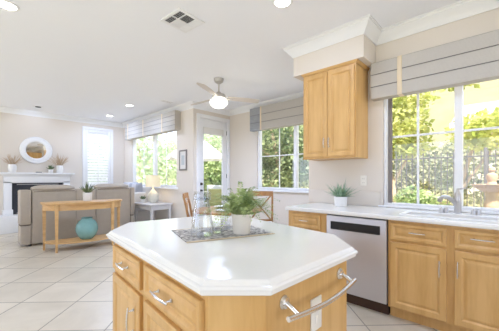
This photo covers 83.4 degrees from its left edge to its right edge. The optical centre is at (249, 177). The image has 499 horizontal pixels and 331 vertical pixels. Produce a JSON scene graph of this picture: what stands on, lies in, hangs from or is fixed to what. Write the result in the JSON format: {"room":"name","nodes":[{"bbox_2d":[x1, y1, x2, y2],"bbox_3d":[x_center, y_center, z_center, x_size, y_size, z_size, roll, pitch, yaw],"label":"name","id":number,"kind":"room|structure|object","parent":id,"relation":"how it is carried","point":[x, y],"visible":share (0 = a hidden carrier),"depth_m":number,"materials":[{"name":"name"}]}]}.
{"room":"kitchen","nodes":[
{"label":"kitchen","id":0,"kind":"room"},
{"bbox_2d":[0,112,123,214],"bbox_3d":[-5.913,-0.197,6.494,0.150,2.910,6.190,0,0,43],"label":"wall","id":1,"kind":"structure","parent":0,"point":[64,137],"depth_m":7.25,"materials":[{"name":"beige paint"}]},
{"bbox_2d":[19,137,51,163],"bbox_3d":[-5.317,-0.687,6.991,0.036,0.670,0.670,0,0,43],"label":"round mirror","id":2,"kind":"object","parent":1,"relation":"attached to","point":[36,150],"visible":1,"depth_m":6.99,"materials":[{"name":"white mirror"}]},
{"bbox_2d":[82,126,112,187],"bbox_3d":[-4.380,-0.552,8.079,0.131,1.760,0.820,0,0,43],"label":"window","id":3,"kind":"structure","parent":1,"relation":"in","point":[101,132],"depth_m":8.03,"materials":[{"name":"white"}]},
{"bbox_2d":[124,110,188,219],"bbox_3d":[-2.542,-0.197,7.473,3.430,2.910,0.150,0,0,43],"label":"wall","id":4,"kind":"structure","parent":0,"point":[174,196],"depth_m":6.57,"materials":[{"name":"beige paint"}]},
{"bbox_2d":[125,110,180,140],"bbox_3d":[-2.618,-1.321,7.333,2.670,0.445,0.157,0,0,43],"label":"window valance","id":5,"kind":"object","parent":4,"relation":"attached to","point":[170,121],"visible":1,"depth_m":7.01,"materials":[{"name":"grey fabric"}]},
{"bbox_2d":[133,133,175,186],"bbox_3d":[-2.540,-0.517,7.482,2.400,1.490,0.095,0,0,43],"label":"window","id":6,"kind":"structure","parent":4,"relation":"in","point":[155,138],"depth_m":7.43,"materials":[{"name":"white"}]},
{"bbox_2d":[151,187,177,188],"bbox_3d":[-2.603,0.248,7.415,2.540,0.040,0.100,0,0,43],"label":"trim","id":7,"kind":"structure","parent":4,"relation":"attached to","point":[151,187],"depth_m":6.78,"materials":[{"name":"white wood"}]},
{"bbox_2d":[179,149,186,170],"bbox_3d":[-1.518,-0.402,6.394,0.300,0.470,0.022,0,0,43],"label":"picture frame","id":8,"kind":"object","parent":4,"relation":"attached to","point":[182,153],"visible":1,"depth_m":6.39,"materials":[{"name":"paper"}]},
{"bbox_2d":[180,151,185,168],"bbox_3d":[-1.516,-0.402,6.396,0.240,0.410,0.008,0,0,43],"label":"print","id":9,"kind":"object","parent":8,"relation":"attached to","point":[182,153],"depth_m":6.39,"materials":[{"name":"paper"}]},
{"bbox_2d":[0,233,439,330],"bbox_3d":[-1.132,1.318,2.616,12.430,0.120,7.470,0,0,43],"label":"floor","id":10,"kind":"structure","parent":0,"point":[71,288],"depth_m":3.10,"materials":[{"name":"tile"}]},
{"bbox_2d":[0,172,74,234],"bbox_3d":[-5.154,0.566,6.886,0.418,1.385,1.900,0,0,43],"label":"fireplace","id":11,"kind":"object","parent":10,"relation":"on","point":[13,182],"visible":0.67,"depth_m":6.63,"materials":[{"name":"wood"}]},
{"bbox_2d":[2,155,21,171],"bbox_3d":[-5.556,-0.350,6.564,0.178,0.445,0.439,0,0,43],"label":"vase","id":12,"kind":"object","parent":11,"relation":"on","point":[12,167],"visible":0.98,"depth_m":6.53,"materials":[{"name":"white ceramic"}]},
{"bbox_2d":[0,172,74,176],"bbox_3d":[-5.217,-0.080,6.946,0.243,0.095,1.490,0,0,43],"label":"mantel shelf","id":13,"kind":"object","parent":11,"relation":"attached to","point":[5,174],"depth_m":6.80,"materials":[{"name":"white wood"}]},
{"bbox_2d":[46,165,53,172],"bbox_3d":[-5.033,-0.231,7.114,0.226,0.207,0.199,0,0,22],"label":"potted plant","id":14,"kind":"object","parent":11,"relation":"on","point":[50,169],"visible":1,"depth_m":7.08,"materials":[{"name":"green plant"}]},
{"bbox_2d":[51,154,67,172],"bbox_3d":[-4.952,-0.390,7.222,0.234,0.524,0.542,0,0,43],"label":"vase","id":15,"kind":"object","parent":11,"relation":"on","point":[59,168],"visible":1,"depth_m":7.21,"materials":[{"name":"white ceramic"}]},
{"bbox_2d":[18,183,133,245],"bbox_3d":[-3.724,0.694,6.087,0.920,1.128,2.090,0,0,43],"label":"sofa","id":16,"kind":"object","parent":10,"relation":"on","point":[30,231],"visible":0.8,"depth_m":5.51,"materials":[{"name":"beige fabric"}]},
{"bbox_2d":[30,185,74,190],"bbox_3d":[-3.850,0.208,5.500,0.300,0.136,0.700,0,0,43],"label":"cushion","id":17,"kind":"object","parent":16,"relation":"on","point":[40,187],"depth_m":5.39,"materials":[{"name":"beige fabric"}]},
{"bbox_2d":[93,183,128,188],"bbox_3d":[-3.101,0.198,6.299,0.300,0.136,0.710,0,0,43],"label":"cushion","id":18,"kind":"object","parent":16,"relation":"on","point":[117,185],"depth_m":6.18,"materials":[{"name":"grey fabric"}]},
{"bbox_2d":[40,199,121,252],"bbox_3d":[-2.973,0.841,5.079,1.310,0.835,0.520,0,0,-38],"label":"console table","id":19,"kind":"object","parent":10,"relation":"on","point":[56,206],"visible":0.81,"depth_m":4.87,"materials":[{"name":"brown wood"}]},
{"bbox_2d":[44,234,108,244],"bbox_3d":[-2.989,1.118,5.099,1.200,0.020,0.470,0,0,-38],"label":"shelf","id":20,"kind":"object","parent":19,"relation":"attached to","point":[97,237],"depth_m":4.95,"materials":[{"name":"brown wood"}]},
{"bbox_2d":[75,217,97,239],"bbox_3d":[-2.964,0.913,5.107,0.360,0.388,0.360,0,0,43],"label":"vase","id":21,"kind":"object","parent":19,"relation":"on","point":[87,227],"visible":1,"depth_m":4.99,"materials":[{"name":"teal ceramic"}]},
{"bbox_2d":[79,184,94,200],"bbox_3d":[-2.997,0.241,5.169,0.309,0.363,0.332,0,0,43],"label":"potted plant","id":22,"kind":"object","parent":19,"relation":"on","point":[87,195],"visible":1,"depth_m":5.12,"materials":[{"name":"green plant"}]},
{"bbox_2d":[134,186,151,221],"bbox_3d":[-3.000,0.738,7.328,0.860,1.040,0.590,0,0,43],"label":"armchair","id":23,"kind":"object","parent":10,"relation":"on","point":[143,215],"visible":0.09,"depth_m":7.06,"materials":[{"name":"fabric"}]},
{"bbox_2d":[126,183,142,191],"bbox_3d":[-2.926,0.333,7.100,0.440,0.430,0.170,0,0,5],"label":"throw pillow","id":24,"kind":"object","parent":23,"relation":"on","point":[138,187],"visible":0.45,"depth_m":7.04,"materials":[{"name":"fabric"}]},
{"bbox_2d":[134,201,172,221],"bbox_3d":[-2.311,0.928,6.703,0.840,0.660,0.560,0,0,43],"label":"end table","id":25,"kind":"object","parent":10,"relation":"on","point":[152,207],"visible":0.71,"depth_m":6.52,"materials":[{"name":"grey paint"}]},
{"bbox_2d":[139,195,145,202],"bbox_3d":[-2.598,0.510,6.819,0.166,0.174,0.193,0,0,-2],"label":"potted plant","id":26,"kind":"object","parent":25,"relation":"on","point":[142,198],"visible":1,"depth_m":6.78,"materials":[{"name":"green plant"}]},
{"bbox_2d":[145,175,160,202],"bbox_3d":[-2.312,0.268,6.717,0.350,0.660,0.350,0,0,43],"label":"table lamp","id":27,"kind":"object","parent":25,"relation":"on","point":[152,181],"visible":1,"depth_m":6.61,"materials":[{"name":"ceramic"}]},
{"bbox_2d":[182,192,192,216],"bbox_3d":[-0.785,0.751,4.464,0.547,1.016,0.464,0,0,-5],"label":"dining chair","id":28,"kind":"object","parent":10,"relation":"on","point":[184,195],"visible":0.3,"depth_m":4.52,"materials":[{"name":"brown wood"}]},
{"bbox_2d":[192,206,261,215],"bbox_3d":[-0.359,0.881,4.545,1.120,0.746,1.120,0,0,43],"label":"table","id":29,"kind":"object","parent":10,"relation":"on","point":[201,210],"visible":0.19,"depth_m":4.25,"materials":[{"name":"brown wood"}]},
{"bbox_2d":[113,243,356,330],"bbox_3d":[-0.172,0.819,1.650,1.034,0.878,1.548,0,0,-36],"label":"kitchen island","id":30,"kind":"object","parent":10,"relation":"on","point":[145,298],"visible":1,"depth_m":1.14,"materials":[{"name":"brown wood"}]},
{"bbox_2d":[106,216,357,295],"bbox_3d":[-0.163,0.356,1.696,1.099,0.048,1.569,0,0,-37],"label":"island countertop","id":31,"kind":"structure","parent":30,"relation":"on","point":[263,265],"depth_m":1.22,"materials":[{"name":"white stone"}]},
{"bbox_2d":[172,225,274,243],"bbox_3d":[-0.170,0.329,1.708,0.524,0.004,0.401,0,0,-27],"label":"placemat","id":32,"kind":"object","parent":31,"relation":"on","point":[202,234],"visible":0.84,"depth_m":1.64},
{"bbox_2d":[191,198,213,235],"bbox_3d":[-0.269,0.221,1.592,0.130,0.212,0.130,0,0,43],"label":"carafe","id":33,"kind":"object","parent":32,"relation":"on","point":[199,198],"visible":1,"depth_m":1.58,"materials":[{"name":"clear glass"}]},
{"bbox_2d":[193,191,209,200],"bbox_3d":[-0.269,0.101,1.592,0.100,0.051,0.100,0,0,43],"label":"tumbler","id":34,"kind":"object","parent":33,"relation":"on","point":[194,191],"visible":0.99,"depth_m":1.58,"materials":[{"name":"clear glass"}]},
{"bbox_2d":[197,181,279,234],"bbox_3d":[-0.066,0.174,1.637,0.482,0.306,0.504,0,0,8],"label":"potted fern","id":35,"kind":"object","parent":32,"relation":"on","point":[241,208],"visible":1,"depth_m":1.60,"materials":[{"name":"green plant"}]},
{"bbox_2d":[231,213,251,234],"bbox_3d":[-0.046,0.268,1.647,0.121,0.117,0.121,0,0,43],"label":"pot","id":36,"kind":"object","parent":32,"relation":"on","point":[241,224],"depth_m":1.60,"materials":[{"name":"beige ceramic"}]},
{"bbox_2d":[310,294,321,330],"bbox_3d":[0.275,0.560,1.157,0.009,0.135,0.080,0,0,43],"label":"outlet plate","id":37,"kind":"object","parent":30,"relation":"attached to","point":[316,317],"depth_m":1.15,"materials":[{"name":"beige plastic"}]},
{"bbox_2d":[315,314,318,324],"bbox_3d":[0.278,0.584,1.155,0.003,0.034,0.028,0,0,44],"label":"socket","id":38,"kind":"object","parent":30,"relation":"attached to","point":[316,315],"depth_m":1.15,"materials":[{"name":"beige plastic"}]},
{"bbox_2d":[251,191,272,221],"bbox_3d":[0.199,0.751,4.843,0.464,1.016,0.547,0,0,0],"label":"dining chair","id":39,"kind":"object","parent":10,"relation":"on","point":[263,193],"visible":0.27,"depth_m":5.05,"materials":[{"name":"brown wood"}]},
{"bbox_2d":[289,210,327,232],"bbox_3d":[0.839,0.816,3.328,0.483,0.884,0.720,0,0,43],"label":"base cabinet","id":40,"kind":"object","parent":10,"relation":"on","point":[306,220],"visible":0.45,"depth_m":3.07,"materials":[{"name":"brown wood"}]},
{"bbox_2d":[327,214,389,314],"bbox_3d":[1.231,0.821,2.948,0.592,0.875,0.654,0,0,43],"label":"dishwasher","id":41,"kind":"object","parent":10,"relation":"on","point":[368,236],"visible":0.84,"depth_m":2.64,"materials":[{"name":"silver metal"}]},
{"bbox_2d":[388,220,449,330],"bbox_3d":[1.621,0.816,2.595,0.447,0.884,0.720,0,0,43],"label":"base cabinet","id":42,"kind":"object","parent":10,"relation":"on","point":[417,252],"visible":0.94,"depth_m":2.36,"materials":[{"name":"brown wood"}]},
{"bbox_2d":[448,226,498,330],"bbox_3d":[2.101,0.816,2.145,0.868,0.884,0.720,0,0,43],"label":"base cabinet","id":43,"kind":"object","parent":10,"relation":"on","point":[473,253],"visible":0.99,"depth_m":2.11,"materials":[{"name":"brown wood"}]},
{"bbox_3d":[2.637,0.816,1.643,0.600,0.884,0.720,0,0,43],"label":"base cabinet","id":44,"kind":"object","parent":10,"relation":"on","visible":0},
{"bbox_2d":[285,203,498,229],"bbox_3d":[1.755,0.352,2.472,3.020,0.040,0.727,0,0,43],"label":"countertop","id":45,"kind":"structure","parent":44,"relation":"on","point":[388,213],"depth_m":2.68,"materials":[{"name":"white stone"}]},
{"bbox_2d":[326,180,360,206],"bbox_3d":[1.067,0.163,3.300,0.377,0.338,0.423,0,0,-25],"label":"potted plant","id":46,"kind":"object","parent":45,"relation":"on","point":[340,197],"visible":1,"depth_m":3.24,"materials":[{"name":"green plant"}]},
{"bbox_2d":[439,207,447,212],"bbox_3d":[1.815,0.300,2.616,0.072,0.064,0.038,0,0,43],"label":"soap dispenser","id":47,"kind":"object","parent":45,"relation":"on","point":[441,209],"visible":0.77,"depth_m":2.61,"materials":[{"name":"silver metal"}]},
{"bbox_2d":[399,211,498,222],"bbox_3d":[1.814,0.421,2.301,1.000,0.202,0.340,0,0,43],"label":"sink","id":48,"kind":"object","parent":45,"relation":"in","point":[410,213],"visible":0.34,"depth_m":2.41,"materials":[{"name":"white ceramic"}]},
{"bbox_2d":[437,187,465,213],"bbox_3d":[1.811,0.210,2.518,0.288,0.245,0.071,0,0,-18],"label":"faucet","id":49,"kind":"object","parent":45,"relation":"on","point":[456,201],"visible":0.92,"depth_m":2.52,"materials":[{"name":"silver metal"}]},
{"bbox_2d":[471,209,480,215],"bbox_3d":[1.986,0.300,2.456,0.072,0.064,0.038,0,0,43],"label":"soap dispenser","id":50,"kind":"object","parent":45,"relation":"on","point":[473,211],"visible":0.79,"depth_m":2.45,"materials":[{"name":"silver metal"}]},
{"bbox_2d":[0,0,462,122],"bbox_3d":[-1.107,-1.777,1.839,14.130,0.250,9.170,0,0,43],"label":"ceiling","id":51,"kind":"structure","parent":0,"point":[91,59],"depth_m":3.58,"materials":[{"name":"white paint"}]},
{"bbox_2d":[0,0,19,11],"bbox_3d":[-2.323,-1.647,2.684,0.196,0.010,0.196,0,0,43],"label":"recessed light","id":52,"kind":"object","parent":51,"relation":"in","point":[4,4],"visible":1,"depth_m":2.69,"materials":[{"name":"white"}]},
{"bbox_2d":[160,8,204,32],"bbox_3d":[-0.704,-1.645,2.949,0.330,0.014,0.330,0,0,39],"label":"ceiling vent","id":53,"kind":"object","parent":51,"relation":"in","point":[179,19],"visible":1,"depth_m":2.94,"materials":[{"name":"white"}]},
{"bbox_2d":[191,77,258,108],"bbox_3d":[-0.639,-1.405,4.793,1.093,0.493,1.310,0,0,43],"label":"ceiling fan","id":54,"kind":"object","parent":51,"relation":"hanging from","point":[218,101],"visible":1,"depth_m":4.62,"materials":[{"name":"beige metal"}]},
{"bbox_2d":[272,0,292,8],"bbox_3d":[0.310,-1.647,2.630,0.196,0.010,0.196,0,0,43],"label":"recessed light","id":55,"kind":"object","parent":51,"relation":"in","point":[280,4],"visible":1,"depth_m":2.65,"materials":[{"name":"white"}]},
{"bbox_2d":[230,112,308,224],"bbox_3d":[0.674,-0.197,5.940,3.060,2.910,0.150,0,0,43],"label":"wall","id":56,"kind":"structure","parent":0,"point":[243,142],"depth_m":6.47,"materials":[{"name":"beige paint"}]},
{"bbox_2d":[189,108,229,216],"bbox_3d":[-0.866,-0.197,6.643,0.150,2.910,1.230,0,0,43],"label":"wall","id":57,"kind":"structure","parent":56,"relation":"in","point":[193,112],"depth_m":6.19,"materials":[{"name":"beige paint"}]},
{"bbox_2d":[197,113,229,215],"bbox_3d":[-0.880,-0.089,6.611,0.175,2.695,0.993,0,0,43],"label":"door","id":58,"kind":"structure","parent":57,"relation":"attached to","point":[206,124],"depth_m":6.60,"materials":[{"name":"white wood"}]},
{"bbox_2d":[203,127,223,135],"bbox_3d":[-0.843,-1.082,6.588,0.016,0.160,0.610,0,0,43],"label":"roller blind","id":59,"kind":"object","parent":58,"relation":"attached to","point":[217,131],"depth_m":6.60,"materials":[{"name":"beige fabric"}]},
{"bbox_2d":[250,97,302,131],"bbox_3d":[0.812,-1.292,5.612,2.090,0.505,0.137,0,0,43],"label":"window valance","id":60,"kind":"object","parent":56,"relation":"attached to","point":[288,113],"visible":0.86,"depth_m":5.75,"materials":[{"name":"grey fabric"}]},
{"bbox_2d":[252,189,308,192],"bbox_3d":[0.850,0.276,5.659,2.060,0.035,0.100,0,0,43],"label":"trim","id":61,"kind":"structure","parent":56,"relation":"attached to","point":[252,189],"depth_m":5.75,"materials":[{"name":"white wood"}]},
{"bbox_2d":[258,125,308,190],"bbox_3d":[0.913,-0.492,5.726,1.900,1.500,0.095,0,0,43],"label":"window","id":62,"kind":"structure","parent":56,"relation":"in","point":[296,154],"depth_m":5.80,"materials":[{"name":"white"}]},
{"bbox_2d":[294,34,375,80],"bbox_3d":[1.013,-1.470,3.413,0.890,0.363,0.367,0,0,43],"label":"soffit","id":63,"kind":"structure","parent":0,"point":[360,47],"depth_m":3.19,"materials":[{"name":"beige paint"}]},
{"bbox_2d":[309,8,498,214],"bbox_3d":[2.850,-0.197,2.046,5.440,2.910,0.150,0,0,43],"label":"wall","id":64,"kind":"structure","parent":0,"point":[333,173],"depth_m":3.22,"materials":[{"name":"beige paint"}]},
{"bbox_2d":[0,0,498,127],"bbox_3d":[-0.774,-1.589,4.712,13.386,0.125,5.505,0,0,18],"label":"trim","id":65,"kind":"structure","parent":64,"relation":"attached to","point":[367,25],"depth_m":3.12,"materials":[{"name":"white"}]},
{"bbox_2d":[301,59,369,160],"bbox_3d":[1.016,-0.757,3.384,0.709,1.060,0.403,0,0,43],"label":"upper cabinet","id":66,"kind":"object","parent":64,"relation":"attached to","point":[335,101],"visible":1,"depth_m":3.23,"materials":[{"name":"brown wood"}]},
{"bbox_2d":[309,190,379,206],"bbox_3d":[1.155,0.247,3.521,0.930,0.168,0.016,0,0,43],"label":"backsplash","id":67,"kind":"structure","parent":64,"relation":"attached to","point":[362,198],"depth_m":3.41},
{"bbox_2d":[360,176,366,185],"bbox_3d":[1.359,0.033,3.336,0.076,0.120,0.007,0,0,43],"label":"outlet","id":68,"kind":"object","parent":64,"relation":"attached to","point":[363,179],"visible":1,"depth_m":3.33,"materials":[{"name":"beige plastic"}]},
{"bbox_2d":[370,29,498,100],"bbox_3d":[2.003,-1.089,2.656,1.630,0.410,0.117,0,0,43],"label":"window valance","id":69,"kind":"object","parent":64,"relation":"attached to","point":[474,59],"visible":1,"depth_m":2.73,"materials":[{"name":"grey fabric"}]},
{"bbox_2d":[378,205,498,214],"bbox_3d":[2.054,0.320,2.703,1.540,0.020,0.060,0,0,43],"label":"trim","id":70,"kind":"structure","parent":64,"relation":"attached to","point":[392,206],"depth_m":2.87,"materials":[{"name":"white"}]},
{"bbox_2d":[384,86,498,211],"bbox_3d":[2.098,-0.424,2.761,1.435,1.475,0.095,0,0,43],"label":"window","id":71,"kind":"structure","parent":64,"relation":"in","point":[458,131],"depth_m":2.97,"materials":[{"name":"white"}]},
{"label":"outside","id":72,"kind":"structure","parent":0,"visible":0},
{"bbox_3d":[-0.687,1.478,21.202,90.000,0.160,90.000,0,0,43],"label":"ground","id":73,"kind":"structure","parent":72,"visible":0},
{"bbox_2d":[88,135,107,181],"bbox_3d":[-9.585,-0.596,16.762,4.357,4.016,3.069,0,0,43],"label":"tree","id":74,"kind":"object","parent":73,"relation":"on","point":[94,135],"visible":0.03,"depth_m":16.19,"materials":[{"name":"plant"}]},
{"bbox_2d":[107,134,175,184],"bbox_3d":[-5.539,-0.620,14.079,4.332,4.064,3.078,0,0,43],"label":"tree","id":75,"kind":"object","parent":73,"relation":"on","point":[144,157],"visible":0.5,"depth_m":13.48,"materials":[{"name":"green plant"}]},
{"bbox_2d":[150,138,175,184],"bbox_3d":[-5.298,-0.552,18.130,4.316,3.928,3.216,0,0,43],"label":"tree","id":76,"kind":"object","parent":73,"relation":"on","point":[172,142],"visible":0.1,"depth_m":17.56,"materials":[{"name":"green plant"}]},
{"bbox_2d":[204,161,220,206],"bbox_3d":[-1.798,0.168,11.660,2.263,2.627,1.227,0,0,43],"label":"hedge","id":77,"kind":"object","parent":73,"relation":"on","point":[213,174],"visible":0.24,"depth_m":11.18,"materials":[{"name":"green plant"}]},
{"bbox_2d":[204,134,220,183],"bbox_3d":[-2.127,-0.870,14.756,4.230,4.573,3.211,0,0,43],"label":"tree","id":78,"kind":"object","parent":73,"relation":"on","point":[211,138],"visible":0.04,"depth_m":14.05,"materials":[{"name":"green plant"}]},
{"bbox_2d":[262,125,308,187],"bbox_3d":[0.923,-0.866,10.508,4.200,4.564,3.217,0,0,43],"label":"tree","id":79,"kind":"object","parent":73,"relation":"on","point":[269,146],"visible":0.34,"depth_m":9.85,"materials":[{"name":"green plant"}]},
{"bbox_2d":[393,89,445,201],"bbox_3d":[4.185,-0.926,9.080,3.561,4.664,2.348,0,0,43],"label":"tree","id":80,"kind":"object","parent":73,"relation":"on","point":[407,145],"visible":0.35,"depth_m":8.24,"materials":[{"name":"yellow plant"}]},
{"bbox_2d":[393,147,498,206],"bbox_3d":[4.986,0.383,5.743,7.839,2.030,0.200,0,0,43],"label":"iron fence","id":81,"kind":"object","parent":73,"relation":"on","point":[486,155],"visible":0.28,"depth_m":6.03,"materials":[{"name":"metal"}]},
{"bbox_2d":[393,139,498,206],"bbox_3d":[6.902,-0.328,10.446,10.002,3.818,3.028,0,0,43],"label":"brush","id":82,"kind":"object","parent":73,"relation":"on","point":[409,164],"visible":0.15,"depth_m":10.23,"materials":[{"name":"green plant"}]},
{"bbox_2d":[443,82,498,187],"bbox_3d":[6.083,-0.802,6.402,3.146,4.421,1.922,0,0,32],"label":"tree","id":83,"kind":"object","parent":73,"relation":"on","point":[482,138],"visible":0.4,"depth_m":6.60,"materials":[{"name":"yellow plant"}]},
{"bbox_2d":[449,101,498,194],"bbox_3d":[16.616,-1.402,12.318,11.800,5.600,7.900,0,0,43],"label":"house","id":84,"kind":"structure","parent":73,"relation":"on","point":[473,108],"depth_m":14.57,"materials":[{"name":"paint"}]},
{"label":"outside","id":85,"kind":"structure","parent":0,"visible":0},
{"bbox_2d":[137,79,498,206],"bbox_3d":[14.359,-5.618,26.288,75.000,14.151,30.000,0,0,43],"label":"hillside","id":86,"kind":"structure","parent":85,"point":[442,111],"depth_m":20.26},
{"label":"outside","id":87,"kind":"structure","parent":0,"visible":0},
{"bbox_3d":[2.028,1.378,5.820,17.000,0.040,3.533,0,0,43],"label":"terrace","id":88,"kind":"object","parent":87,"visible":0},
{"bbox_2d":[167,141,220,160],"bbox_3d":[-1.816,-0.042,9.542,1.848,2.800,1.848,0,0,21],"label":"patio umbrella","id":89,"kind":"object","parent":88,"relation":"on","point":[210,153],"visible":0.19,"depth_m":9.09,"materials":[{"name":"white fabric"}]},
{"bbox_2d":[204,185,220,215],"bbox_3d":[-0.970,0.788,8.087,0.630,1.140,0.605,0,0,0],"label":"patio chair","id":90,"kind":"object","parent":88,"relation":"on","point":[214,189],"visible":0.23,"depth_m":8.24,"materials":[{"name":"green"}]},
{"bbox_2d":[209,189,220,205],"bbox_3d":[-0.970,0.598,8.292,0.480,0.520,0.095,0,0,0],"label":"cushion","id":91,"kind":"object","parent":90,"relation":"on","point":[212,192],"depth_m":8.24,"materials":[{"name":"green fabric"}]},
{"bbox_2d":[393,184,449,204],"bbox_3d":[3.587,0.768,5.927,1.259,1.291,1.038,0,0,43],"label":"bush","id":92,"kind":"object","parent":88,"relation":"on","point":[428,198],"visible":0.27,"depth_m":5.92,"materials":[{"name":"green plant"}]},
{"bbox_2d":[471,167,498,207],"bbox_3d":[3.635,0.593,4.200,0.500,1.530,0.500,0,0,43],"label":"fountain","id":93,"kind":"object","parent":88,"relation":"on","point":[491,189],"visible":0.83,"depth_m":4.14,"materials":[{"name":"stone"}]},
{"bbox_2d":[471,184,498,192],"bbox_3d":[3.635,0.168,4.200,0.500,0.140,0.500,0,0,43],"label":"bowl","id":94,"kind":"object","parent":93,"relation":"on","point":[486,188],"depth_m":4.11,"materials":[{"name":"stone"}]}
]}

